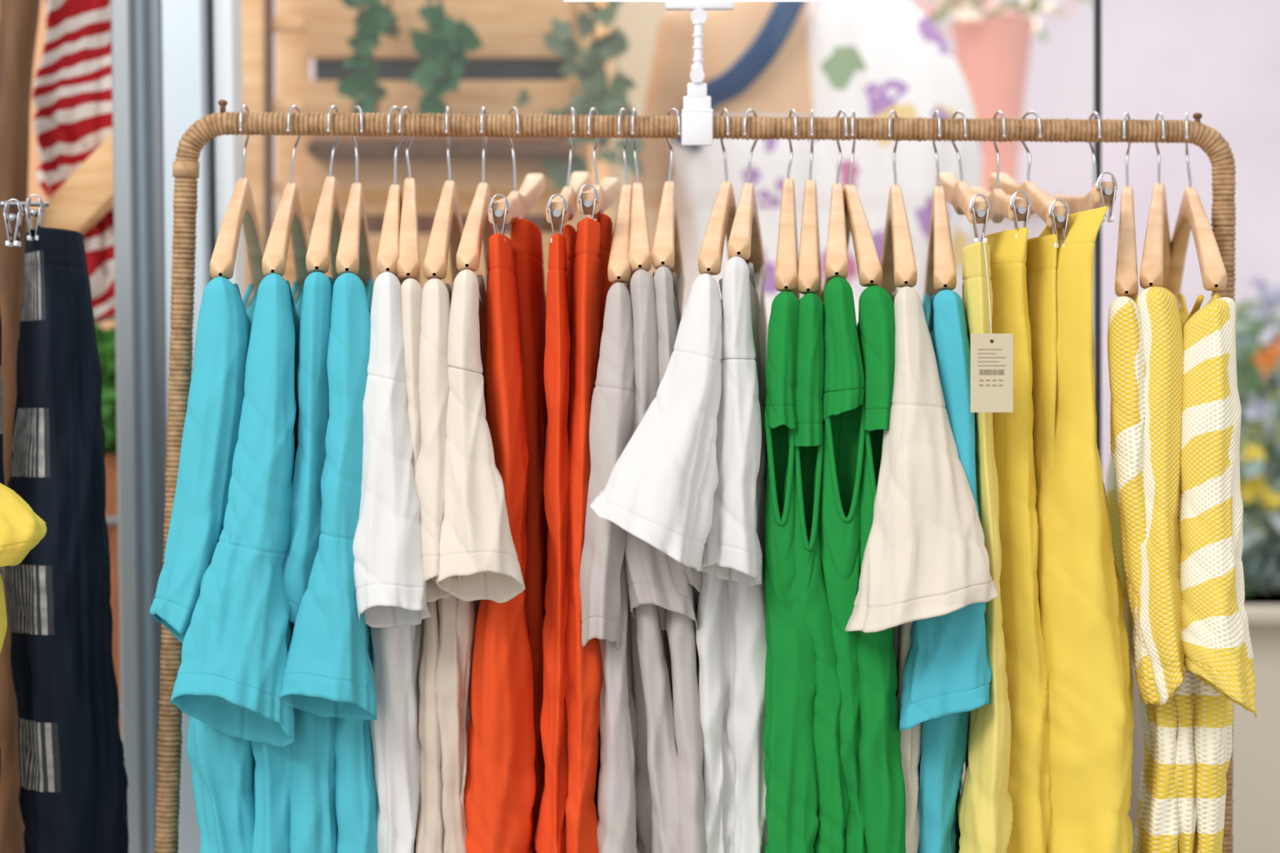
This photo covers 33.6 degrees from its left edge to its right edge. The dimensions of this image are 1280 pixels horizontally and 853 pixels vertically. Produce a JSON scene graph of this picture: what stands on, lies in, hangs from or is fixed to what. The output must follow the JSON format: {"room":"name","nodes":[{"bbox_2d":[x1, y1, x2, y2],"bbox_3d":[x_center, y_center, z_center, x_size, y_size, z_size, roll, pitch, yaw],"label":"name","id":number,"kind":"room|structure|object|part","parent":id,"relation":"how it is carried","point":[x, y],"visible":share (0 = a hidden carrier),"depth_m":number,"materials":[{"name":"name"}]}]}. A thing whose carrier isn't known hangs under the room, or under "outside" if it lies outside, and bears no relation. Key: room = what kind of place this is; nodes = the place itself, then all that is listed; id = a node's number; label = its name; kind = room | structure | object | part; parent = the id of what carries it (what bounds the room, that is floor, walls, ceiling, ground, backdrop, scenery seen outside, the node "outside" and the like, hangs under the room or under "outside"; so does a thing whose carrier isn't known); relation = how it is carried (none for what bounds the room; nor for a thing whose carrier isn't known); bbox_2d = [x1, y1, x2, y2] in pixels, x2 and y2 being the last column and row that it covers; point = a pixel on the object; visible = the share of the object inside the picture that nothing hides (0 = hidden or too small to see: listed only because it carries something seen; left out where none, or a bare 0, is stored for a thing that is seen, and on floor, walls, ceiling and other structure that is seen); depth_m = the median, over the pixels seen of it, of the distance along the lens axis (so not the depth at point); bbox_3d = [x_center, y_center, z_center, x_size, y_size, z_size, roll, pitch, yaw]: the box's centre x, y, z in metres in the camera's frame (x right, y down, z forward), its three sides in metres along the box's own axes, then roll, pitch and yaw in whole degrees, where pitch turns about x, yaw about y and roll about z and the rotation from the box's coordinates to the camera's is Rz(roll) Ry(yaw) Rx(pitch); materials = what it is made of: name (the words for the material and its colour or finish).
{"room":"shop","nodes":[
{"label":"shop","id":0,"kind":"room"},
{"bbox_2d":[0,483,46,653],"bbox_3d":[-0.741,0.333,2.387,0.133,0.580,0.146,0,0,-23],"label":"garment","id":1,"kind":"object","parent":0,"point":[21,529],"visible":1,"depth_m":2.34,"materials":[{"name":"fabric"}]},
{"bbox_2d":[26,132,113,235],"bbox_3d":[-0.827,-0.324,3.120,0.216,0.222,0.050,0,0,0],"label":"brace","id":2,"kind":"object","parent":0,"point":[86,196],"depth_m":3.10,"materials":[{"name":"brown wood"}]},
{"bbox_2d":[27,0,115,329],"bbox_3d":[-1.900,-0.467,4.500,2.200,3.200,0.080,0,0,0],"label":"wall","id":3,"kind":"structure","parent":0,"point":[34,188],"depth_m":4.46,"materials":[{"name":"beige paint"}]},
{"bbox_2d":[273,0,1279,490],"bbox_3d":[1.200,-0.467,6.800,6.400,3.200,0.100,0,0,0],"label":"wall","id":4,"kind":"structure","parent":0,"point":[1219,60],"depth_m":6.75,"materials":[{"name":"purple paint"}]},
{"bbox_3d":[0.000,1.163,3.600,9.000,0.060,9.000,0,0,0],"label":"floor","id":5,"kind":"structure","parent":0,"visible":0},
{"bbox_2d":[0,0,40,852],"bbox_3d":[-0.905,0.172,3.050,0.091,1.923,0.066,0,0,0],"label":"wooden post","id":6,"kind":"object","parent":5,"relation":"on","point":[19,19],"visible":0.59,"depth_m":3.02,"materials":[{"name":"brown wood"}]},
{"bbox_3d":[-0.905,0.172,3.050,0.091,1.923,0.066,0,0,0],"label":"post","id":7,"kind":"part","parent":6,"relation":"part of","materials":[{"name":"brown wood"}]},
{"bbox_2d":[0,194,48,246],"bbox_3d":[-0.819,-0.295,2.790,0.186,0.159,0.522,0,0,0],"label":"hanger","id":8,"kind":"object","parent":6,"relation":"attached to","point":[6,204],"visible":1,"depth_m":2.58,"materials":[{"name":"silver metal"}]},
{"bbox_2d":[0,310,4,775],"bbox_3d":[-0.819,0.165,2.562,0.091,0.801,0.109,0,0,-45],"label":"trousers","id":9,"kind":"object","parent":8,"relation":"hanging from","point":[2,473],"visible":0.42,"depth_m":2.55,"materials":[{"name":"fabric"}]},
{"bbox_2d":[4,226,128,852],"bbox_3d":[-0.709,0.215,2.644,0.158,0.918,0.152,0,0,-4],"label":"trousers","id":10,"kind":"object","parent":8,"relation":"hanging from","point":[73,794],"visible":0.98,"depth_m":2.60,"materials":[{"name":"fabric"}]},
{"bbox_2d":[32,0,115,324],"bbox_3d":[-0.829,-0.432,3.208,0.159,0.548,0.224,0,0,0],"label":"flag","id":11,"kind":"object","parent":6,"relation":"hanging from","point":[72,92],"visible":0.51,"depth_m":3.13,"materials":[{"name":"red fabric"}]},
{"bbox_2d":[104,453,120,735],"bbox_3d":[-0.969,0.590,3.600,0.372,1.087,0.372,0,0,0],"label":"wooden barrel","id":12,"kind":"object","parent":5,"relation":"on","point":[110,460],"visible":0.02,"depth_m":3.49,"materials":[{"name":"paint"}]},
{"bbox_2d":[94,322,117,454],"bbox_3d":[-0.968,-0.055,3.600,0.338,0.288,0.325,0,0,0],"label":"plant","id":13,"kind":"object","parent":12,"relation":"in","point":[105,339],"visible":0.09,"depth_m":3.51,"materials":[{"name":"green plant"}]},
{"bbox_2d":[111,0,146,852],"bbox_3d":[-0.720,-0.217,3.010,0.065,2.720,0.100,0,0,0],"label":"door frame","id":14,"kind":"structure","parent":5,"relation":"on","point":[122,11],"depth_m":2.96,"materials":[{"name":"paint"}]},
{"bbox_2d":[134,0,167,852],"bbox_3d":[-0.695,-0.217,3.025,0.075,2.720,0.070,0,0,0],"label":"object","id":15,"kind":"structure","parent":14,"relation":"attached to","point":[140,5],"depth_m":3.02,"materials":[{"name":"metal"}]},
{"bbox_3d":[-0.691,-0.217,3.040,0.066,2.720,0.040,0,0,0],"label":"jamb groove","id":16,"kind":"part","parent":15,"relation":"part of","materials":[{"name":"grey metal"}]},
{"bbox_2d":[161,0,213,852],"bbox_3d":[-0.630,-0.217,2.990,0.094,2.720,0.100,0,0,0],"label":"stile","id":17,"kind":"object","parent":5,"relation":"on","point":[185,24],"visible":0.42,"depth_m":2.94,"materials":[{"name":"metal"}]},
{"bbox_2d":[210,0,216,248],"bbox_3d":[-0.607,-0.217,3.020,0.053,2.720,0.040,0,0,0],"label":"glazing gap","id":18,"kind":"object","parent":17,"relation":"attached to","point":[211,1],"visible":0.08,"depth_m":3.00,"materials":[{"name":"paint"}]},
{"bbox_2d":[213,0,245,309],"bbox_3d":[-0.579,-0.217,3.005,0.066,2.720,0.070,0,0,0],"label":"metal post","id":19,"kind":"object","parent":5,"relation":"on","point":[227,14],"visible":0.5,"depth_m":2.97,"materials":[{"name":"white metal"}]},
{"bbox_2d":[241,0,306,307],"bbox_3d":[-0.631,0.094,3.630,0.112,2.088,0.060,0,0,0],"label":"wooden post","id":20,"kind":"object","parent":5,"relation":"on","point":[259,24],"visible":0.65,"depth_m":3.60,"materials":[{"name":"brown wood"}]},
{"bbox_2d":[275,0,590,304],"bbox_3d":[-0.373,0.082,3.880,0.564,2.110,0.360,0,0,0],"label":"wooden crate","id":21,"kind":"object","parent":5,"relation":"on","point":[514,55],"visible":0.36,"depth_m":3.80,"materials":[{"name":"brown wood"}]},
{"bbox_2d":[336,0,394,113],"bbox_3d":[-0.487,-0.694,3.666,0.134,0.364,0.099,0,0,0],"label":"trailing ivy","id":22,"kind":"object","parent":21,"relation":"hanging from","point":[371,21],"visible":0.93,"depth_m":3.65,"materials":[{"name":"green plant"}]},
{"bbox_2d":[357,0,402,40],"bbox_3d":[-0.450,-0.747,3.673,0.083,0.165,0.058,0,0,-31],"label":"trailing ivy","id":23,"kind":"object","parent":21,"relation":"hanging from","point":[393,29],"visible":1,"depth_m":3.66,"materials":[{"name":"green plant"}]},
{"bbox_2d":[417,0,464,69],"bbox_3d":[-0.346,-0.708,3.670,0.090,0.219,0.066,0,0,0],"label":"trailing ivy","id":24,"kind":"object","parent":21,"relation":"hanging from","point":[435,15],"visible":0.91,"depth_m":3.67,"materials":[{"name":"green plant"}]},
{"bbox_2d":[407,14,484,114],"bbox_3d":[-0.330,-0.619,3.645,0.148,0.179,0.058,0,0,13],"label":"trailing ivy","id":25,"kind":"object","parent":21,"relation":"hanging from","point":[435,50],"visible":0.99,"depth_m":3.64,"materials":[{"name":"green plant"}]},
{"bbox_2d":[515,1,644,191],"bbox_3d":[-0.093,-0.655,3.727,0.200,0.476,0.153,0,0,25],"label":"trailing ivy","id":26,"kind":"object","parent":21,"relation":"hanging from","point":[607,100],"visible":0.77,"depth_m":3.73,"materials":[{"name":"green plant"}]},
{"bbox_2d":[590,1,683,284],"bbox_3d":[0.017,-0.117,5.190,0.280,2.500,0.060,0,0,0],"label":"wooden post","id":27,"kind":"object","parent":5,"relation":"on","point":[638,20],"visible":0.02,"depth_m":5.18,"materials":[{"name":"brown wood"}]},
{"bbox_2d":[154,99,1235,852],"bbox_3d":[0.059,0.365,2.600,1.343,1.532,0.532,0,0,0],"label":"clothes rack","id":28,"kind":"object","parent":5,"relation":"on","point":[186,165],"visible":0.69,"depth_m":2.59,"materials":[{"name":"wicker"}]},
{"bbox_2d":[209,104,266,296],"bbox_3d":[-0.486,-0.281,2.600,0.026,0.227,0.402,0,0,-3],"label":"wooden hanger","id":29,"kind":"object","parent":28,"relation":"hanging from","point":[241,209],"visible":0.95,"depth_m":2.55,"materials":[{"name":"brown wood"}]},
{"bbox_2d":[149,276,257,852],"bbox_3d":[-0.482,0.220,2.610,0.142,0.822,0.504,0,0,6],"label":"dress","id":30,"kind":"object","parent":29,"relation":"hanging from","point":[222,765],"visible":0.51,"depth_m":2.38,"materials":[{"name":"fabric"}]},
{"bbox_2d":[262,105,311,293],"bbox_3d":[-0.427,-0.282,2.600,0.026,0.224,0.402,0,0,-3],"label":"wooden hanger","id":31,"kind":"object","parent":28,"relation":"hanging from","point":[288,220],"visible":0.9,"depth_m":2.54,"materials":[{"name":"brown wood"}]},
{"bbox_2d":[169,273,303,852],"bbox_3d":[-0.434,0.232,2.595,0.141,0.854,0.552,0,0,4],"label":"dress","id":32,"kind":"object","parent":31,"relation":"hanging from","point":[237,642],"visible":0.75,"depth_m":2.36,"materials":[{"name":"fabric"}]},
{"bbox_2d":[306,105,342,280],"bbox_3d":[-0.379,-0.284,2.600,0.026,0.219,0.402,0,0,-4],"label":"wooden hanger","id":33,"kind":"object","parent":28,"relation":"hanging from","point":[324,240],"visible":0.82,"depth_m":2.50,"materials":[{"name":"brown wood"}]},
{"bbox_2d":[282,271,337,852],"bbox_3d":[-0.388,0.230,2.615,0.086,0.860,0.488,0,0,0],"label":"dress","id":34,"kind":"object","parent":33,"relation":"hanging from","point":[313,818],"visible":0.55,"depth_m":2.39,"materials":[{"name":"fabric"}]},
{"bbox_2d":[278,272,377,852],"bbox_3d":[-0.335,0.230,2.592,0.138,0.859,0.540,0,0,0],"label":"dress","id":35,"kind":"object","parent":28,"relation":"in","point":[328,671],"visible":0.8,"depth_m":2.37,"materials":[{"name":"fabric"}]},
{"bbox_2d":[335,105,374,286],"bbox_3d":[-0.347,-0.282,2.600,0.026,0.221,0.403,0,0,-4],"label":"wooden hanger","id":36,"kind":"object","parent":28,"relation":"hanging from","point":[353,255],"visible":0.92,"depth_m":2.52,"materials":[{"name":"brown wood"}]},
{"bbox_2d":[376,106,403,283],"bbox_3d":[-0.300,-0.282,2.600,0.026,0.221,0.402,0,0,-4],"label":"wooden hanger","id":37,"kind":"object","parent":28,"relation":"hanging from","point":[388,255],"visible":0.71,"depth_m":2.47,"materials":[{"name":"brown wood"}]},
{"bbox_2d":[352,271,431,852],"bbox_3d":[-0.285,0.216,2.597,0.099,0.832,0.550,0,0,-3],"label":"dress","id":38,"kind":"object","parent":37,"relation":"hanging from","point":[391,586],"visible":0.89,"depth_m":2.38,"materials":[{"name":"fabric"}]},
{"bbox_2d":[396,106,420,284],"bbox_3d":[-0.283,-0.280,2.600,0.028,0.225,0.404,0,0,-6],"label":"wooden hanger","id":39,"kind":"object","parent":28,"relation":"hanging from","point":[408,262],"visible":0.93,"depth_m":2.46,"materials":[{"name":"brown wood"}]},
{"bbox_2d":[400,278,443,852],"bbox_3d":[-0.257,0.220,2.623,0.082,0.826,0.498,0,0,-6],"label":"dress","id":40,"kind":"object","parent":28,"relation":"in","point":[429,828],"visible":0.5,"depth_m":2.41,"materials":[{"name":"fabric"}]},
{"bbox_2d":[423,106,463,283],"bbox_3d":[-0.233,-0.280,2.600,0.027,0.225,0.402,0,0,0],"label":"wooden hanger","id":41,"kind":"object","parent":28,"relation":"hanging from","point":[446,231],"visible":0.85,"depth_m":2.50,"materials":[{"name":"brown wood"}]},
{"bbox_2d":[413,278,466,852],"bbox_3d":[-0.221,0.219,2.599,0.075,0.824,0.526,0,0,3],"label":"dress","id":42,"kind":"object","parent":41,"relation":"hanging from","point":[433,383],"visible":0.56,"depth_m":2.38,"materials":[{"name":"fabric"}]},
{"bbox_2d":[456,106,497,275],"bbox_3d":[-0.192,-0.284,2.600,0.026,0.216,0.402,0,0,1],"label":"wooden hanger","id":43,"kind":"object","parent":28,"relation":"hanging from","point":[477,228],"visible":0.8,"depth_m":2.49,"materials":[{"name":"brown wood"}]},
{"bbox_2d":[435,269,524,817],"bbox_3d":[-0.193,0.215,2.586,0.100,0.834,0.548,0,0,-4],"label":"dress","id":44,"kind":"object","parent":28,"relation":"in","point":[477,545],"visible":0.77,"depth_m":2.37,"materials":[{"name":"fabric"}]},
{"bbox_2d":[464,218,547,852],"bbox_3d":[-0.133,0.229,2.557,0.110,0.948,0.354,0,0,14],"label":"trousers","id":45,"kind":"object","parent":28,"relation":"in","point":[505,772],"visible":0.72,"depth_m":2.42,"materials":[{"name":"fabric"}]},
{"bbox_2d":[488,106,545,239],"bbox_3d":[-0.152,-0.300,2.581,0.033,0.182,0.321,0,0,5],"label":"hanger","id":46,"kind":"object","parent":28,"relation":"hanging from","point":[511,208],"visible":0.91,"depth_m":2.59,"materials":[{"name":"brown wood"}]},
{"bbox_2d":[533,224,576,852],"bbox_3d":[-0.097,0.234,2.560,0.060,0.948,0.342,0,0,2],"label":"trousers","id":47,"kind":"object","parent":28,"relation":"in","point":[549,837],"visible":0.64,"depth_m":2.42,"materials":[{"name":"fabric"}]},
{"bbox_2d":[546,106,591,243],"bbox_3d":[-0.086,-0.300,2.581,0.026,0.182,0.320,0,0,4],"label":"hanger","id":48,"kind":"object","parent":28,"relation":"hanging from","point":[562,208],"visible":0.91,"depth_m":2.57,"materials":[{"name":"brown wood"}]},
{"bbox_2d":[577,107,620,219],"bbox_3d":[-0.050,-0.306,2.581,0.028,0.170,0.320,0,0,4],"label":"hanger","id":49,"kind":"object","parent":28,"relation":"hanging from","point":[594,202],"visible":0.96,"depth_m":2.58,"materials":[{"name":"brown wood"}]},
{"bbox_2d":[564,213,613,852],"bbox_3d":[-0.060,0.228,2.560,0.060,0.961,0.345,0,0,2],"label":"trousers","id":50,"kind":"object","parent":49,"relation":"hanging from","point":[591,283],"visible":0.59,"depth_m":2.41,"materials":[{"name":"fabric"}]},
{"bbox_2d":[607,107,635,285],"bbox_3d":[-0.016,-0.277,2.600,0.026,0.227,0.402,0,0,2],"label":"wooden hanger","id":51,"kind":"object","parent":28,"relation":"hanging from","point":[619,270],"visible":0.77,"depth_m":2.46,"materials":[{"name":"brown wood"}]},
{"bbox_2d":[579,282,638,852],"bbox_3d":[-0.011,0.222,2.617,0.096,0.819,0.512,0,0,5],"label":"dress","id":52,"kind":"object","parent":51,"relation":"hanging from","point":[603,584],"visible":0.68,"depth_m":2.39,"materials":[{"name":"fabric"}]},
{"bbox_2d":[628,107,651,271],"bbox_3d":[-0.003,-0.283,2.600,0.026,0.215,0.401,0,0,-1],"label":"wooden hanger","id":53,"kind":"object","parent":28,"relation":"hanging from","point":[639,252],"visible":0.83,"depth_m":2.46,"materials":[{"name":"brown wood"}]},
{"bbox_2d":[623,269,697,852],"bbox_3d":[0.022,0.214,2.626,0.122,0.835,0.493,0,0,0],"label":"dress","id":54,"kind":"object","parent":53,"relation":"hanging from","point":[655,585],"visible":0.66,"depth_m":2.41,"materials":[{"name":"fabric"}]},
{"bbox_2d":[651,107,684,284],"bbox_3d":[0.037,-0.284,2.600,0.028,0.211,0.402,0,0,3],"label":"wooden hanger","id":55,"kind":"object","parent":28,"relation":"hanging from","point":[667,246],"visible":0.91,"depth_m":2.50,"materials":[{"name":"brown wood"}]},
{"bbox_2d":[652,266,706,852],"bbox_3d":[0.058,0.212,2.618,0.081,0.840,0.468,0,0,2],"label":"dress","id":56,"kind":"object","parent":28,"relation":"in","point":[668,292],"visible":0.38,"depth_m":2.40,"materials":[{"name":"fabric"}]},
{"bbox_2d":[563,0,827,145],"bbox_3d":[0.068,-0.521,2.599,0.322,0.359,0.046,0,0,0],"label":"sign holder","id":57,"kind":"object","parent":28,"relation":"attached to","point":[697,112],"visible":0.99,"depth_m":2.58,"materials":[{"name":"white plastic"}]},
{"bbox_2d":[697,108,746,275],"bbox_3d":[0.106,-0.281,2.600,0.026,0.218,0.406,0,0,8],"label":"wooden hanger","id":58,"kind":"object","parent":28,"relation":"hanging from","point":[722,217],"visible":0.77,"depth_m":2.48,"materials":[{"name":"brown wood"}]},
{"bbox_2d":[589,273,735,852],"bbox_3d":[0.089,0.217,2.564,0.147,0.831,0.594,0,0,17],"label":"dress","id":59,"kind":"object","parent":58,"relation":"hanging from","point":[660,490],"visible":0.62,"depth_m":2.35,"materials":[{"name":"fabric"}]},
{"bbox_2d":[728,108,766,281],"bbox_3d":[0.133,-0.289,2.600,0.026,0.200,0.404,0,0,6],"label":"wooden hanger","id":60,"kind":"object","parent":28,"relation":"hanging from","point":[745,241],"visible":0.9,"depth_m":2.53,"materials":[{"name":"brown wood"}]},
{"bbox_2d":[701,256,768,852],"bbox_3d":[0.140,0.208,2.602,0.102,0.847,0.549,0,0,8],"label":"dress","id":61,"kind":"object","parent":60,"relation":"hanging from","point":[734,543],"visible":0.79,"depth_m":2.40,"materials":[{"name":"fabric"}]},
{"bbox_2d":[774,108,799,300],"bbox_3d":[0.182,-0.271,2.600,0.026,0.235,0.403,0,0,5],"label":"wooden hanger","id":62,"kind":"object","parent":28,"relation":"hanging from","point":[787,255],"visible":0.9,"depth_m":2.46,"materials":[{"name":"brown wood"}]},
{"bbox_2d":[762,291,818,852],"bbox_3d":[0.191,0.267,2.571,0.075,0.838,0.442,0,0,7],"label":"dress","id":63,"kind":"object","parent":62,"relation":"hanging from","point":[791,800],"visible":0.92,"depth_m":2.37,"materials":[{"name":"green fabric"}]},
{"bbox_2d":[796,109,822,302],"bbox_3d":[0.209,-0.270,2.600,0.026,0.238,0.403,0,0,5],"label":"wooden hanger","id":64,"kind":"object","parent":28,"relation":"hanging from","point":[809,272],"visible":0.99,"depth_m":2.46,"materials":[{"name":"brown wood"}]},
{"bbox_2d":[780,293,850,852],"bbox_3d":[0.230,0.267,2.575,0.096,0.836,0.426,0,0,8],"label":"dress","id":65,"kind":"object","parent":64,"relation":"hanging from","point":[833,801],"visible":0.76,"depth_m":2.38,"materials":[{"name":"green fabric"}]},
{"bbox_2d":[825,109,848,280],"bbox_3d":[0.242,-0.278,2.600,0.026,0.221,0.403,0,0,6],"label":"wooden hanger","id":66,"kind":"object","parent":28,"relation":"hanging from","point":[837,260],"visible":0.89,"depth_m":2.46,"materials":[{"name":"brown wood"}]},
{"bbox_2d":[813,276,866,852],"bbox_3d":[0.260,0.259,2.576,0.087,0.855,0.431,0,0,9],"label":"dress","id":67,"kind":"object","parent":66,"relation":"hanging from","point":[843,391],"visible":0.78,"depth_m":2.38,"materials":[{"name":"green fabric"}]},
{"bbox_2d":[822,109,882,301],"bbox_3d":[0.257,-0.274,2.600,0.026,0.229,0.402,0,0,-1],"label":"wooden hanger","id":68,"kind":"object","parent":28,"relation":"hanging from","point":[868,263],"visible":0.72,"depth_m":2.47,"materials":[{"name":"brown wood"}]},
{"bbox_2d":[856,285,906,852],"bbox_3d":[0.275,0.264,2.575,0.078,0.846,0.435,0,0,0],"label":"dress","id":69,"kind":"object","parent":68,"relation":"hanging from","point":[882,788],"visible":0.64,"depth_m":2.37,"materials":[{"name":"green fabric"}]},
{"bbox_2d":[878,110,917,295],"bbox_3d":[0.313,-0.273,2.600,0.026,0.230,0.402,0,0,3],"label":"wooden hanger","id":70,"kind":"object","parent":28,"relation":"hanging from","point":[898,264],"visible":0.9,"depth_m":2.52,"materials":[{"name":"brown wood"}]},
{"bbox_2d":[844,286,999,852],"bbox_3d":[0.304,0.224,2.578,0.166,0.814,0.578,0,0,-2],"label":"dress","id":71,"kind":"object","parent":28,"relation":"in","point":[926,555],"visible":0.78,"depth_m":2.34,"materials":[{"name":"fabric"}]},
{"bbox_2d":[923,110,956,299],"bbox_3d":[0.366,-0.271,2.600,0.026,0.233,0.404,0,0,6],"label":"wooden hanger","id":72,"kind":"object","parent":28,"relation":"hanging from","point":[940,269],"visible":0.93,"depth_m":2.49,"materials":[{"name":"brown wood"}]},
{"bbox_2d":[898,289,992,852],"bbox_3d":[0.358,0.227,2.603,0.114,0.810,0.528,0,0,4],"label":"dress","id":73,"kind":"object","parent":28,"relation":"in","point":[947,673],"visible":0.62,"depth_m":2.38,"materials":[{"name":"fabric"}]},
{"bbox_2d":[935,110,990,244],"bbox_3d":[0.391,-0.298,2.576,0.028,0.179,0.329,0,0,2],"label":"hanger","id":74,"kind":"object","parent":28,"relation":"hanging from","point":[966,201],"visible":0.92,"depth_m":2.52,"materials":[{"name":"brown wood"}]},
{"bbox_2d":[957,241,1013,852],"bbox_3d":[0.393,0.229,2.406,0.067,0.871,0.110,0,0,-8],"label":"trousers","id":75,"kind":"object","parent":74,"relation":"hanging from","point":[985,805],"visible":0.66,"depth_m":2.37,"materials":[{"name":"fabric"}]},
{"bbox_2d":[970,232,1013,412],"bbox_3d":[0.388,-0.117,2.358,0.048,0.202,0.044,0,0,0],"label":"price tag","id":76,"kind":"object","parent":75,"relation":"attached to","point":[991,354],"visible":1,"depth_m":2.34,"materials":[{"name":"beige paper"}]},
{"bbox_2d":[970,111,1031,239],"bbox_3d":[0.434,-0.299,2.576,0.027,0.174,0.329,0,0,0],"label":"hanger","id":77,"kind":"object","parent":28,"relation":"hanging from","point":[1015,208],"visible":0.82,"depth_m":2.50,"materials":[{"name":"brown wood"}]},
{"bbox_2d":[964,226,1051,852],"bbox_3d":[0.434,0.224,2.464,0.120,0.900,0.150,0,0,0],"label":"trousers","id":78,"kind":"object","parent":77,"relation":"hanging from","point":[1027,671],"visible":0.53,"depth_m":2.41,"materials":[{"name":"fabric"}]},
{"bbox_2d":[988,111,1070,248],"bbox_3d":[0.473,-0.295,2.576,0.032,0.184,0.330,0,0,-3],"label":"hanger","id":79,"kind":"object","parent":28,"relation":"hanging from","point":[1055,214],"visible":0.87,"depth_m":2.51,"materials":[{"name":"brown wood"}]},
{"bbox_2d":[1025,233,1057,484],"bbox_3d":[0.469,0.229,2.481,0.066,0.896,0.176,0,0,-9],"label":"trousers","id":80,"kind":"object","parent":79,"relation":"hanging from","point":[1042,255],"visible":0.26,"depth_m":2.43,"materials":[{"name":"fabric"}]},
{"bbox_2d":[1053,111,1117,222],"bbox_3d":[0.545,-0.310,2.575,0.040,0.152,0.329,0,0,2],"label":"hanger","id":81,"kind":"object","parent":28,"relation":"hanging from","point":[1103,193],"visible":0.73,"depth_m":2.48,"materials":[{"name":"brown wood"}]},
{"bbox_2d":[1035,205,1133,852],"bbox_3d":[0.504,0.209,2.445,0.135,0.912,0.181,0,0,0],"label":"trousers","id":82,"kind":"object","parent":81,"relation":"hanging from","point":[1091,720],"visible":0.7,"depth_m":2.39,"materials":[{"name":"fabric"}]},
{"bbox_2d":[1115,111,1137,299],"bbox_3d":[0.597,-0.267,2.600,0.026,0.238,0.412,0,0,13],"label":"wooden hanger","id":83,"kind":"object","parent":28,"relation":"hanging from","point":[1126,273],"visible":0.94,"depth_m":2.46,"materials":[{"name":"brown wood"}]},
{"bbox_2d":[1106,296,1179,852],"bbox_3d":[0.626,0.230,2.610,0.102,0.802,0.487,0,0,12],"label":"dress","id":84,"kind":"object","parent":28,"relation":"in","point":[1156,830],"visible":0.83,"depth_m":2.40,"materials":[{"name":"yellow fabric"}]},
{"bbox_2d":[1139,111,1170,288],"bbox_3d":[0.636,-0.271,2.600,0.026,0.229,0.418,0,0,16],"label":"wooden hanger","id":85,"kind":"object","parent":28,"relation":"hanging from","point":[1156,256],"visible":0.93,"depth_m":2.49,"materials":[{"name":"brown wood"}]},
{"bbox_2d":[1135,286,1196,852],"bbox_3d":[0.657,0.225,2.602,0.093,0.815,0.520,0,0,14],"label":"dress","id":86,"kind":"object","parent":85,"relation":"hanging from","point":[1159,606],"visible":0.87,"depth_m":2.38,"materials":[{"name":"yellow fabric"}]},
{"bbox_2d":[1165,111,1226,304],"bbox_3d":[0.674,-0.270,2.600,0.026,0.231,0.404,0,0,6],"label":"wooden hanger","id":87,"kind":"object","parent":28,"relation":"hanging from","point":[1192,215],"visible":0.94,"depth_m":2.54,"materials":[{"name":"brown wood"}]},
{"bbox_2d":[1177,292,1257,852],"bbox_3d":[0.660,0.229,2.591,0.085,0.805,0.567,0,0,5],"label":"dress","id":88,"kind":"object","parent":87,"relation":"hanging from","point":[1215,639],"visible":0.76,"depth_m":2.37,"materials":[{"name":"yellow fabric"}]},
{"bbox_2d":[629,0,982,334],"bbox_3d":[0.253,-0.199,3.955,0.650,1.788,0.540,0,0,-24],"label":"mannequin","id":89,"kind":"object","parent":5,"relation":"on","point":[871,58],"visible":0.41,"depth_m":3.82},
{"bbox_2d":[959,212,1047,794],"bbox_3d":[0.756,0.334,4.550,0.380,1.598,0.380,0,0,0],"label":"pedestal","id":90,"kind":"object","parent":5,"relation":"on","point":[1036,225],"visible":0.02,"depth_m":4.38,"materials":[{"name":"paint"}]},
{"bbox_2d":[916,0,1093,192],"bbox_3d":[0.738,-0.803,4.572,0.494,0.674,0.414,0,0,0],"label":"potted flowers","id":91,"kind":"object","parent":90,"relation":"on","point":[993,49],"visible":0.77,"depth_m":4.49,"materials":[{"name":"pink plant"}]},
{"bbox_2d":[1128,666,1144,834],"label":"stone planter","id":92,"kind":"object","parent":5,"relation":"on","point":[1138,737],"depth_m":4.54,"materials":[{"name":"beige stone"}]},
{"bbox_2d":[1231,589,1279,852],"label":"stone planter","id":93,"kind":"object","parent":5,"relation":"on","point":[1255,793],"depth_m":4.20,"materials":[{"name":"beige stone"}]},
{"bbox_2d":[1235,276,1279,594],"bbox_3d":[1.372,0.042,4.546,0.318,0.702,0.661,0,0,18],"label":"flowering bush","id":94,"kind":"object","parent":93,"relation":"on","point":[1260,443],"visible":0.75,"depth_m":4.40,"materials":[{"name":"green plant"}]},
{"bbox_3d":[0.037,-0.217,3.020,1.222,2.700,0.008,0,0,0],"label":"glass pane","id":95,"kind":"object","parent":5,"relation":"on","visible":0},
{"bbox_2d":[1093,0,1101,463],"bbox_3d":[0.651,-0.217,3.020,0.008,2.700,0.014,0,0,0],"label":"glass edge","id":96,"kind":"object","parent":95,"relation":"attached to","point":[1097,3],"visible":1,"depth_m":3.01,"materials":[{"name":"black rubber"}]}
]}

